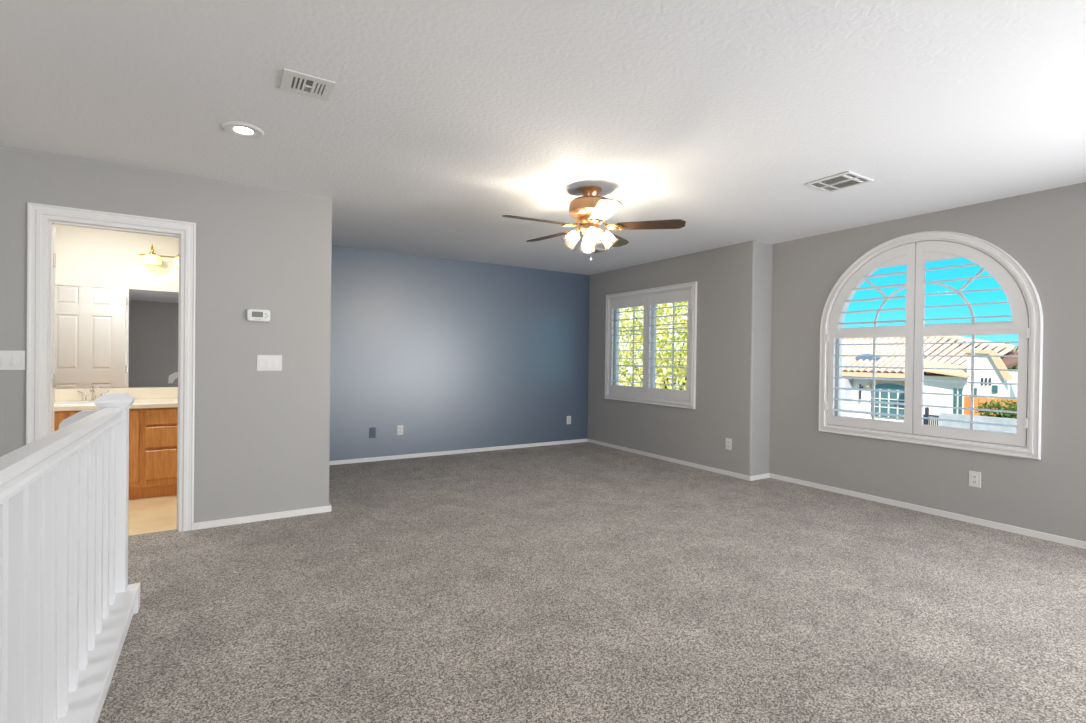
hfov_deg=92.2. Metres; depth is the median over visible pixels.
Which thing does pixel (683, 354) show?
broadleaf tree
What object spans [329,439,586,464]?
baseboard
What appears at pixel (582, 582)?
floor
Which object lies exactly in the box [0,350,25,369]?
light switch
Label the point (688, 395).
plantation shutter
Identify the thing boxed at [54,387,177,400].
backsplash
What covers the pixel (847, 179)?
ceiling vent
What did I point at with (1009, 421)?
wall
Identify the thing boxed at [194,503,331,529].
baseboard
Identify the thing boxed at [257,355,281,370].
light switch
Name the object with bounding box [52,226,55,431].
door
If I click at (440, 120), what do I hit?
ceiling
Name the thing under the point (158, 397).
countertop
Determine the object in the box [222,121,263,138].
recessed light
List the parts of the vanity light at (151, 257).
lamp shade, lamp shade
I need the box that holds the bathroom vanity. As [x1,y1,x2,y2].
[54,407,177,499]
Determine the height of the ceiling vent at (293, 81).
0.010 m
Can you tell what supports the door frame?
attached to the wall at (262, 438)
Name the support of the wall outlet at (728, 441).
attached to the wall at (760, 305)
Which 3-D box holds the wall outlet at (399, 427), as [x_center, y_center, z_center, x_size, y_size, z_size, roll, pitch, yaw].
[-1.696,0.814,6.202,0.074,0.118,0.008,0,0,-32]
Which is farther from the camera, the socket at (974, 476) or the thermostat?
the socket at (974, 476)
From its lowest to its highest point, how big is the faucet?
0.117 m
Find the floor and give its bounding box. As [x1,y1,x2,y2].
[97,442,1085,722]
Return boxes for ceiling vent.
[280,68,334,100]
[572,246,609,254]
[804,171,873,192]
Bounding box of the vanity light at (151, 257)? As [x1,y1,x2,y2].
[139,244,178,265]
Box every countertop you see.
[54,387,177,410]
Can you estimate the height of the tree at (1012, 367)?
4.954 m
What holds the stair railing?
on the floor
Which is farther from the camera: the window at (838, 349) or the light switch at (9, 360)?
the window at (838, 349)
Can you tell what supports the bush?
on the ground
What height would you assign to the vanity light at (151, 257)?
0.170 m
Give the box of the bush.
[975,399,1016,418]
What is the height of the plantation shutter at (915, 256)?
1.744 m
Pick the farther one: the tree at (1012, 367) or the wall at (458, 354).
the tree at (1012, 367)
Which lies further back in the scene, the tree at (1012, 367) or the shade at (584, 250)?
the tree at (1012, 367)
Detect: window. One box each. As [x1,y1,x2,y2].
[614,289,687,401]
[834,268,1011,428]
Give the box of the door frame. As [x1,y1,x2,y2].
[26,202,195,531]
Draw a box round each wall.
[0,145,331,522]
[53,224,178,388]
[330,245,589,460]
[587,182,1085,541]
[939,413,1016,433]
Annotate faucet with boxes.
[77,388,108,400]
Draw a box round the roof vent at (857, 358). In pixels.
[855,354,881,359]
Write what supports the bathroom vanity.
on the floor
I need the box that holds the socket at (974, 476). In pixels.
[972,474,977,483]
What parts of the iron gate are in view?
post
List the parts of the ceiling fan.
blade, blade, bulb, bulb, lamp shade, blade, bulb, blade, blade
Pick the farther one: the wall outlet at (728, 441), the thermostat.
the wall outlet at (728, 441)
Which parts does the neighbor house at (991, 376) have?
arch trim, porch post, porch post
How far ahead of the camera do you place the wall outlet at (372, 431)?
6.03 m
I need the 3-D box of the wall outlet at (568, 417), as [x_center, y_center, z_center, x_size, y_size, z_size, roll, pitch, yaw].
[0.371,0.839,7.481,0.074,0.118,0.008,0,0,-32]
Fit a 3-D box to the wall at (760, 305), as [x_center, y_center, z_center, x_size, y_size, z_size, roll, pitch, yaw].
[3.357,0.018,3.723,0.438,2.440,9.800,0,0,-32]
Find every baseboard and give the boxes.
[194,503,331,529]
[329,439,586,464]
[587,439,1085,548]
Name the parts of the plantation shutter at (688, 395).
shutter panel, shutter panel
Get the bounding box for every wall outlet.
[369,427,375,437]
[397,425,402,434]
[567,416,570,423]
[726,438,731,449]
[969,471,980,487]
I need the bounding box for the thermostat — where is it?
[247,309,269,321]
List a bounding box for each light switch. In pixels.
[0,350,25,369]
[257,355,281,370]
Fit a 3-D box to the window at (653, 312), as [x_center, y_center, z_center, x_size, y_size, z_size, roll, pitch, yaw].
[1.399,-0.188,6.665,0.049,1.338,1.468,0,0,-32]
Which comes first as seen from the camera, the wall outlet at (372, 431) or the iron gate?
the wall outlet at (372, 431)
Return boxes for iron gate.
[923,407,938,425]
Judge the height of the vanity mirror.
0.890 m
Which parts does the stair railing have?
handrail, newel post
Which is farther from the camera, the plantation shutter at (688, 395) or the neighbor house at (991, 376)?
the neighbor house at (991, 376)
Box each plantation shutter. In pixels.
[605,281,696,408]
[818,231,1042,459]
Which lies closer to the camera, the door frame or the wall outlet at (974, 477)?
the door frame
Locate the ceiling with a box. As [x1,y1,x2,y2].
[0,0,1085,274]
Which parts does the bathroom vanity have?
door, door, drawer, drawer, drawer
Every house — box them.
[841,336,1017,425]
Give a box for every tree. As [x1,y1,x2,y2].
[618,301,687,389]
[1007,365,1017,371]
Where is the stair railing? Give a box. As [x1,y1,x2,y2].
[0,393,139,722]
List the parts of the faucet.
handle, spout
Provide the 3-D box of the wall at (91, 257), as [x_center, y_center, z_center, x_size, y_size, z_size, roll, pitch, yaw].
[-3.732,-0.081,4.840,2.505,2.440,0.160,0,0,-32]
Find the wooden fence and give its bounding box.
[964,396,1016,418]
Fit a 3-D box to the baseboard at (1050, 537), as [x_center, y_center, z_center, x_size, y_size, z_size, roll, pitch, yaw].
[3.321,1.220,3.629,0.321,0.056,9.647,0,0,-32]
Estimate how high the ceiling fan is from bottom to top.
0.510 m
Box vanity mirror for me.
[55,284,178,387]
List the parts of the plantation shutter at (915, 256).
shutter panel, shutter panel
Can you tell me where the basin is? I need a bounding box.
[54,401,94,404]
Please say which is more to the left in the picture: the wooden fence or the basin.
the basin
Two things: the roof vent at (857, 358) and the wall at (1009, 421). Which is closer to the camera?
the wall at (1009, 421)
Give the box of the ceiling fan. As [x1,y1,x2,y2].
[502,185,685,259]
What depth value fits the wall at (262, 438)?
3.74 m

